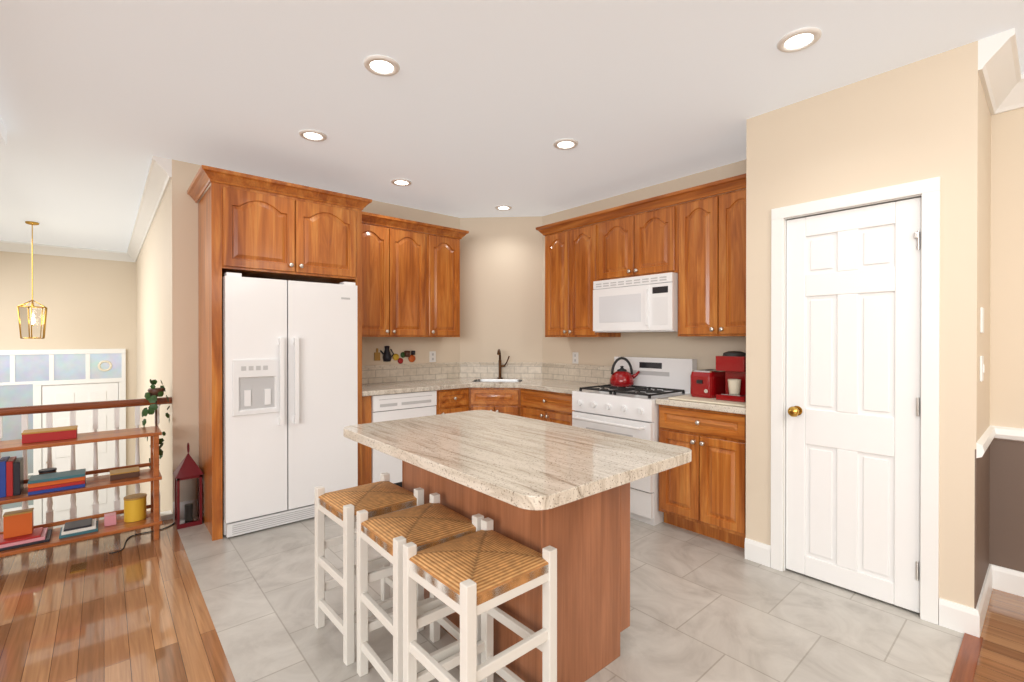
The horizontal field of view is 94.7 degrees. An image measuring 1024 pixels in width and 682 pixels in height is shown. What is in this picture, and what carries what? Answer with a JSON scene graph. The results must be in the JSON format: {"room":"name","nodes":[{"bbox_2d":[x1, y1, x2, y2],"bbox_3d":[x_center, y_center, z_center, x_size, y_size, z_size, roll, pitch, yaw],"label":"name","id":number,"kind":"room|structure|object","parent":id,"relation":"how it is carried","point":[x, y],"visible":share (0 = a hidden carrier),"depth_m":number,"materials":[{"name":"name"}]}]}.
{"room":"kitchen","nodes":[
{"label":"kitchen","id":0,"kind":"room"},
{"bbox_2d":[0,117,6,145],"bbox_3d":[-2.411,-1.296,-0.903,3.880,0.099,7.100,0,0,-41],"label":"ceiling","id":1,"kind":"structure","parent":0,"point":[3,135],"depth_m":2.95,"materials":[{"name":"white paint"}]},
{"bbox_2d":[0,251,135,523],"bbox_3d":[-7.744,0.661,6.009,4.860,4.070,0.120,0,0,-41],"label":"wall","id":2,"kind":"structure","parent":0,"point":[88,303],"depth_m":7.02,"materials":[{"name":"beige paint"}]},
{"bbox_2d":[0,349,125,525],"bbox_3d":[-6.657,1.403,6.811,1.670,2.560,0.090,0,0,-41],"label":"front door","id":3,"kind":"structure","parent":2,"relation":"in","point":[26,376],"depth_m":6.92,"materials":[{"name":"white wood"}]},
{"bbox_2d":[0,240,127,261],"bbox_3d":[-7.757,-1.306,5.833,4.620,0.135,0.115,0,0,-41],"label":"crown molding","id":4,"kind":"structure","parent":2,"relation":"attached to","point":[7,246],"depth_m":6.85,"materials":[{"name":"white"}]},
{"bbox_2d":[54,513,123,528],"bbox_3d":[-6.047,2.734,3.967,4.740,0.060,5.200,0,0,-41],"label":"floor","id":5,"kind":"structure","parent":0,"point":[101,518],"depth_m":6.92,"materials":[{"name":"wood"}]},
{"bbox_2d":[136,183,170,511],"bbox_3d":[-4.250,0.663,5.595,0.120,4.070,5.080,0,0,-41],"label":"wall","id":6,"kind":"structure","parent":0,"point":[153,338],"depth_m":4.59,"materials":[{"name":"beige paint"}]},
{"bbox_2d":[124,155,171,261],"bbox_3d":[-4.300,-1.304,5.465,0.115,0.135,5.200,0,0,-41],"label":"crown molding","id":7,"kind":"structure","parent":6,"relation":"attached to","point":[159,175],"depth_m":4.35,"materials":[{"name":"white wood"}]},
{"bbox_2d":[170,159,459,517],"bbox_3d":[-1.607,-0.018,4.443,2.610,2.700,0.120,0,0,-41],"label":"wall","id":8,"kind":"structure","parent":0,"point":[184,316],"depth_m":3.62,"materials":[{"name":"beige paint"}]},
{"bbox_2d":[374,346,414,363],"bbox_3d":[-1.165,0.139,4.728,0.450,0.185,0.088,0,0,-41],"label":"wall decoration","id":9,"kind":"object","parent":8,"relation":"attached to","point":[387,356],"visible":1,"depth_m":4.70,"materials":[{"name":"multicoloured metal"}]},
{"bbox_2d":[362,211,429,336],"bbox_3d":[-1.238,-0.583,4.447,0.803,1.090,0.348,0,0,-41],"label":"upper cabinet","id":10,"kind":"object","parent":8,"relation":"attached to","point":[411,283],"depth_m":4.35,"materials":[{"name":"brown wood"}]},
{"bbox_2d":[429,351,435,361],"bbox_3d":[-0.845,0.167,5.019,0.075,0.115,0.008,0,0,-41],"label":"electrical outlet plate","id":11,"kind":"object","parent":8,"relation":"attached to","point":[432,356],"depth_m":5.01,"materials":[{"name":"white plastic"}]},
{"bbox_2d":[430,224,461,336],"bbox_3d":[-0.786,-0.584,4.838,0.393,1.090,0.348,0,0,-41],"label":"upper cabinet","id":12,"kind":"object","parent":8,"relation":"attached to","point":[444,248],"depth_m":4.71,"materials":[{"name":"brown wood"}]},
{"bbox_2d":[460,216,542,361],"bbox_3d":[-0.118,-0.021,5.279,0.919,2.700,0.120,0,0,4],"label":"wall","id":13,"kind":"structure","parent":0,"point":[501,283],"depth_m":5.22,"materials":[{"name":"beige paint"}]},
{"bbox_2d":[362,362,611,383],"bbox_3d":[-0.317,0.325,4.364,2.059,0.172,1.685,0,0,-41],"label":"backsplash","id":14,"kind":"structure","parent":13,"relation":"attached to","point":[430,371],"depth_m":4.97,"materials":[{"name":"tile"}]},
{"bbox_2d":[0,518,1023,681],"bbox_3d":[-0.821,1.378,0.419,8.000,0.060,7.000,0,0,-41],"label":"floor","id":15,"kind":"structure","parent":0,"point":[135,609],"depth_m":2.26,"materials":[{"name":"brown wood"}]},
{"bbox_2d":[70,562,86,573],"bbox_3d":[-2.556,1.336,2.779,0.070,0.004,0.120,0,0,-41],"label":"electrical outlet","id":16,"kind":"object","parent":15,"relation":"attached to","point":[78,567],"visible":1,"depth_m":2.78,"materials":[{"name":"brown"}]},
{"bbox_2d":[0,425,161,556],"bbox_3d":[-2.826,0.943,2.967,0.980,0.790,0.300,0,0,-41],"label":"bookshelf","id":17,"kind":"object","parent":15,"relation":"on","point":[21,533],"visible":1,"depth_m":2.93,"materials":[{"name":"brown wood"}]},
{"bbox_2d":[0,379,171,531],"bbox_3d":[-4.342,0.814,1.989,4.738,1.057,0.212,0,0,-41],"label":"railing","id":18,"kind":"object","parent":15,"relation":"on","point":[151,399],"visible":0.69,"depth_m":3.29,"materials":[{"name":"white"}]},
{"bbox_2d":[109,522,174,553],"bbox_3d":[-2.499,1.333,3.208,0.370,0.006,0.348,0,0,-41],"label":"power cord","id":19,"kind":"object","parent":15,"relation":"on","point":[137,534],"visible":0.94,"depth_m":3.23,"materials":[{"name":"black plastic"}]},
{"bbox_2d":[0,0,1023,251],"bbox_3d":[-2.524,-1.409,2.373,8.240,0.100,12.440,0,0,-41],"label":"ceiling","id":20,"kind":"structure","parent":0,"point":[474,108],"depth_m":2.54,"materials":[{"name":"white paint"}]},
{"bbox_2d":[17,221,46,338],"bbox_3d":[-5.543,-0.699,5.449,0.237,1.344,0.270,0,0,-41],"label":"pendant lantern","id":21,"kind":"object","parent":20,"relation":"hanging from","point":[32,318],"visible":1,"depth_m":5.39,"materials":[{"name":"gold metal"}]},
{"bbox_2d":[299,129,326,141],"bbox_3d":[-1.315,-1.357,3.116,0.174,0.010,0.174,0,0,-41],"label":"recessed light","id":22,"kind":"object","parent":20,"relation":"in","point":[312,135],"visible":1,"depth_m":3.11,"materials":[{"name":"white"}]},
{"bbox_2d":[363,55,399,75],"bbox_3d":[-0.641,-1.353,2.323,0.174,0.010,0.174,0,0,-41],"label":"recessed light","id":23,"kind":"object","parent":20,"relation":"in","point":[380,65],"visible":0.96,"depth_m":2.31,"materials":[{"name":"white"}]},
{"bbox_2d":[391,179,411,185],"bbox_3d":[-0.949,-1.360,4.046,0.174,0.010,0.174,0,0,-41],"label":"recessed light","id":24,"kind":"object","parent":20,"relation":"in","point":[401,182],"visible":0.98,"depth_m":4.04,"materials":[{"name":"white"}]},
{"bbox_2d":[495,205,511,210],"bbox_3d":[-0.086,-1.363,4.829,0.174,0.010,0.174,0,0,-41],"label":"recessed light","id":25,"kind":"object","parent":20,"relation":"in","point":[503,207],"visible":0.98,"depth_m":4.81,"materials":[{"name":"white"}]},
{"bbox_2d":[553,138,577,149],"bbox_3d":[0.371,-1.357,3.253,0.174,0.010,0.174,0,0,-41],"label":"recessed light","id":26,"kind":"object","parent":20,"relation":"in","point":[565,144],"visible":1,"depth_m":3.24,"materials":[{"name":"white"}]},
{"bbox_2d":[777,27,821,52],"bbox_3d":[1.292,-1.353,2.124,0.174,0.010,0.174,0,0,-41],"label":"recessed light","id":27,"kind":"object","parent":20,"relation":"in","point":[800,39],"visible":1,"depth_m":2.11,"materials":[{"name":"white"}]},
{"bbox_2d":[173,515,963,681],"bbox_3d":[0.024,1.368,3.063,3.260,0.060,4.110,0,0,-41],"label":"floor","id":28,"kind":"structure","parent":0,"point":[703,608],"depth_m":2.25,"materials":[{"name":"grey tile"}]},
{"bbox_2d":[173,443,202,529],"bbox_3d":[-2.366,1.040,3.445,0.170,0.594,0.170,0,0,-41],"label":"lantern","id":29,"kind":"object","parent":28,"relation":"on","point":[187,473],"visible":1,"depth_m":3.40,"materials":[{"name":"red metal"}]},
{"bbox_2d":[187,165,371,540],"bbox_3d":[-1.806,0.095,3.712,1.164,2.480,0.719,0,0,-41],"label":"surround","id":30,"kind":"object","parent":28,"relation":"on","point":[252,226],"visible":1,"depth_m":3.38,"materials":[{"name":"brown wood"}]},
{"bbox_2d":[222,272,357,537],"bbox_3d":[-1.780,0.429,3.690,0.910,1.788,0.735,0,0,-41],"label":"fridge","id":31,"kind":"object","parent":28,"relation":"on","point":[289,380],"visible":0.88,"depth_m":3.39,"materials":[{"name":"white metal"}]},
{"bbox_2d":[315,472,423,665],"bbox_3d":[-0.668,1.014,2.204,0.370,0.655,0.370,0,0,-42],"label":"stool","id":32,"kind":"object","parent":28,"relation":"on","point":[342,507],"visible":0.81,"depth_m":2.12,"materials":[{"name":"white paint"}]},
{"bbox_2d":[371,391,436,486],"bbox_3d":[-1.125,0.895,4.366,0.617,0.875,0.614,0,0,-41],"label":"dishwasher","id":33,"kind":"object","parent":28,"relation":"on","point":[388,407],"visible":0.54,"depth_m":4.07,"materials":[{"name":"white metal"}]},
{"bbox_2d":[362,388,468,484],"bbox_3d":[-1.014,0.893,4.445,1.103,0.879,0.652,0,0,-41],"label":"base cabinet","id":34,"kind":"object","parent":28,"relation":"on","point":[452,400],"visible":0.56,"depth_m":4.36,"materials":[{"name":"brown wood"}]},
{"bbox_2d":[357,493,483,681],"bbox_3d":[-0.369,1.015,1.881,0.370,0.655,0.370,0,0,-39],"label":"stool","id":35,"kind":"object","parent":28,"relation":"on","point":[433,522],"visible":0.77,"depth_m":1.82,"materials":[{"name":"white paint"}]},
{"bbox_2d":[403,517,556,681],"bbox_3d":[-0.110,1.016,1.582,0.370,0.655,0.370,0,0,-41],"label":"stool","id":36,"kind":"object","parent":28,"relation":"on","point":[485,570],"visible":1,"depth_m":1.54,"materials":[{"name":"white paint"}]},
{"bbox_2d":[469,388,520,415],"bbox_3d":[-0.138,0.890,5.004,0.949,0.879,0.949,0,0,-41],"label":"base cabinet","id":37,"kind":"object","parent":28,"relation":"on","point":[504,400],"visible":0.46,"depth_m":4.57,"materials":[{"name":"brown wood"}]},
{"bbox_2d":[362,349,527,395],"bbox_3d":[-0.651,0.351,4.752,2.057,0.528,0.660,0,0,-41],"label":"countertop","id":38,"kind":"structure","parent":37,"relation":"on","point":[371,389],"depth_m":4.46,"materials":[{"name":"stone"}]},
{"bbox_2d":[497,349,509,378],"bbox_3d":[-0.118,0.247,5.048,0.226,0.322,0.179,0,0,-41],"label":"faucet","id":39,"kind":"object","parent":38,"relation":"on","point":[499,351],"depth_m":5.10,"materials":[{"name":"brown metal"}]},
{"bbox_2d":[471,378,608,393],"bbox_3d":[0.310,0.514,4.473,0.971,0.205,1.023,0,0,-41],"label":"countertop","id":40,"kind":"structure","parent":37,"relation":"on","point":[540,384],"depth_m":4.53,"materials":[{"name":"stone"}]},
{"bbox_2d":[402,460,629,681],"bbox_3d":[-0.031,0.901,2.266,0.544,0.879,1.048,0,0,-41],"label":"kitchen island","id":41,"kind":"object","parent":28,"relation":"on","point":[588,537],"visible":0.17,"depth_m":1.87,"materials":[{"name":"brown wood"}]},
{"bbox_2d":[343,410,691,509],"bbox_3d":[-0.061,0.441,2.073,0.880,0.040,1.390,0,0,-41],"label":"island countertop","id":42,"kind":"structure","parent":41,"relation":"on","point":[525,463],"depth_m":1.77,"materials":[{"name":"stone"}]},
{"bbox_2d":[521,388,574,425],"bbox_3d":[0.527,0.893,4.467,0.652,0.879,0.729,0,0,-41],"label":"base cabinet","id":43,"kind":"object","parent":28,"relation":"on","point":[553,407],"visible":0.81,"depth_m":4.26,"materials":[{"name":"brown wood"}]},
{"bbox_2d":[572,356,696,525],"bbox_3d":[0.974,0.740,3.860,0.717,1.190,0.759,0,0,-41],"label":"stove","id":44,"kind":"object","parent":28,"relation":"on","point":[632,411],"visible":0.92,"depth_m":3.69,"materials":[{"name":"white metal"}]},
{"bbox_2d":[610,357,639,386],"bbox_3d":[0.956,0.262,4.072,0.226,0.251,0.213,0,0,-41],"label":"kettle","id":45,"kind":"object","parent":44,"relation":"on","point":[621,377],"visible":1,"depth_m":4.01,"materials":[{"name":"red metal"}]},
{"bbox_2d":[659,405,745,547],"bbox_3d":[1.481,0.897,3.366,0.652,0.879,0.638,0,0,-41],"label":"base cabinet","id":46,"kind":"object","parent":28,"relation":"on","point":[703,492],"visible":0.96,"depth_m":3.14,"materials":[{"name":"brown wood"}]},
{"bbox_2d":[656,394,745,414],"bbox_3d":[1.484,0.435,3.367,0.642,0.040,0.638,0,0,-41],"label":"countertop","id":47,"kind":"structure","parent":46,"relation":"on","point":[661,401],"depth_m":3.14,"materials":[{"name":"stone"}]},
{"bbox_2d":[668,394,745,406],"bbox_3d":[1.481,0.409,3.332,0.500,0.011,0.535,0,0,-41],"label":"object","id":48,"kind":"structure","parent":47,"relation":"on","point":[688,397],"depth_m":3.20,"materials":[{"name":"beige stone"}]},
{"bbox_2d":[690,369,724,397],"bbox_3d":[1.440,0.306,3.446,0.292,0.192,0.180,0,0,-41],"label":"toaster","id":49,"kind":"object","parent":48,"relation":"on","point":[707,383],"visible":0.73,"depth_m":3.35,"materials":[{"name":"red metal"}]},
{"bbox_2d":[716,351,745,401],"bbox_3d":[1.603,0.235,3.255,0.335,0.335,0.240,0,0,-41],"label":"coffee maker","id":50,"kind":"object","parent":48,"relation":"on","point":[732,364],"visible":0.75,"depth_m":3.18,"materials":[{"name":"red plastic"}]},
{"bbox_2d":[949,633,982,681],"bbox_3d":[1.120,1.342,1.293,2.600,0.006,0.060,0,0,-41],"label":"trim","id":51,"kind":"structure","parent":28,"relation":"on","point":[965,666],"depth_m":1.98,"materials":[{"name":"brown wood"}]},
{"bbox_2d":[543,107,1023,571],"bbox_3d":[2.444,-0.011,2.845,0.120,2.700,6.400,0,0,-41],"label":"wall","id":52,"kind":"structure","parent":0,"point":[1006,522],"depth_m":2.54,"materials":[{"name":"beige paint"}]},
{"bbox_2d":[572,352,577,363],"bbox_3d":[0.648,0.174,4.819,0.008,0.115,0.075,0,0,-41],"label":"electrical outlet plate","id":53,"kind":"object","parent":52,"relation":"attached to","point":[574,354],"depth_m":4.81,"materials":[{"name":"white plastic"}]},
{"bbox_2d":[540,213,620,336],"bbox_3d":[0.664,-0.583,4.535,0.348,1.090,0.670,0,0,-41],"label":"upper cabinet","id":54,"kind":"object","parent":52,"relation":"attached to","point":[570,255],"depth_m":4.40,"materials":[{"name":"brown wood"}]},
{"bbox_2d":[596,193,675,280],"bbox_3d":[1.133,-0.826,3.992,0.348,0.600,0.763,0,0,-41],"label":"upper cabinet","id":55,"kind":"object","parent":52,"relation":"attached to","point":[641,244],"depth_m":3.85,"materials":[{"name":"brown wood"}]},
{"bbox_2d":[593,272,677,332],"bbox_3d":[1.103,-0.298,3.968,0.425,0.445,0.759,0,0,-41],"label":"over-the-range microwave","id":56,"kind":"object","parent":55,"relation":"attached to","point":[646,303],"visible":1,"depth_m":3.79,"materials":[{"name":"white"}]},
{"bbox_2d":[676,173,745,336],"bbox_3d":[1.594,-0.579,3.461,0.348,1.090,0.642,0,0,-41],"label":"upper cabinet","id":57,"kind":"object","parent":52,"relation":"attached to","point":[698,246],"depth_m":3.38,"materials":[{"name":"brown wood"}]},
{"bbox_2d":[976,425,1023,457],"bbox_3d":[3.300,0.500,1.263,0.660,0.070,2.885,0,0,-41],"label":"trim","id":58,"kind":"structure","parent":52,"relation":"attached to","point":[988,436],"depth_m":2.47,"materials":[{"name":"white wood"}]},
{"bbox_2d":[746,41,990,608],"bbox_3d":[2.023,-0.011,2.735,0.660,2.700,1.015,0,0,-41],"label":"wall","id":59,"kind":"structure","parent":0,"point":[926,118],"depth_m":2.33,"materials":[{"name":"beige paint"}]},
{"bbox_2d":[786,197,920,612],"bbox_3d":[1.774,0.314,2.504,0.114,2.028,0.598,0,0,-41],"label":"pantry door","id":60,"kind":"structure","parent":59,"relation":"in","point":[853,347],"depth_m":2.49,"materials":[{"name":"white wood"}]},
{"bbox_2d":[771,177,939,624],"bbox_3d":[1.820,0.282,2.544,0.138,2.115,0.740,0,0,-41],"label":"door frame","id":61,"kind":"structure","parent":59,"relation":"attached to","point":[928,190],"depth_m":2.27,"materials":[{"name":"white wood"}]},
{"bbox_2d":[980,307,983,332],"bbox_3d":[2.245,-0.099,2.250,0.080,0.120,0.008,0,0,-41],"label":"switch plate","id":62,"kind":"object","parent":59,"relation":"attached to","point":[981,308],"depth_m":2.22,"materials":[{"name":"white plastic"}]},
{"bbox_2d":[980,356,984,381],"bbox_3d":[2.239,0.131,2.242,0.080,0.120,0.013,0,0,-41],"label":"switch plate","id":63,"kind":"object","parent":59,"relation":"attached to","point":[982,368],"depth_m":2.23,"materials":[{"name":"white plastic"}]},
{"bbox_2d":[972,564,994,637],"bbox_3d":[2.347,1.278,2.340,0.654,0.125,0.014,0,0,-41],"label":"baseboard","id":64,"kind":"structure","parent":59,"relation":"attached to","point":[978,614],"depth_m":2.26,"materials":[{"name":"white wood"}]},
{"bbox_2d":[978,28,1023,111],"bbox_3d":[2.340,-1.292,2.257,0.520,0.135,0.115,0,0,-41],"label":"crown molding","id":65,"kind":"structure","parent":59,"relation":"attached to","point":[1001,75],"depth_m":2.23,"materials":[{"name":"white wood"}]},
{"bbox_2d":[990,104,1023,115],"bbox_3d":[3.507,-1.288,1.435,0.115,0.135,2.885,0,0,-41],"label":"crown molding","id":66,"kind":"structure","parent":59,"relation":"attached to","point":[1014,106],"depth_m":2.50,"materials":[{"name":"white wood"}]},
{"bbox_2d":[995,565,1023,596],"bbox_3d":[3.544,1.282,1.478,0.014,0.125,2.885,0,0,-41],"label":"baseboard","id":67,"kind":"structure","parent":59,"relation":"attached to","point":[1007,580],"depth_m":2.51,"materials":[{"name":"white wood"}]}
]}

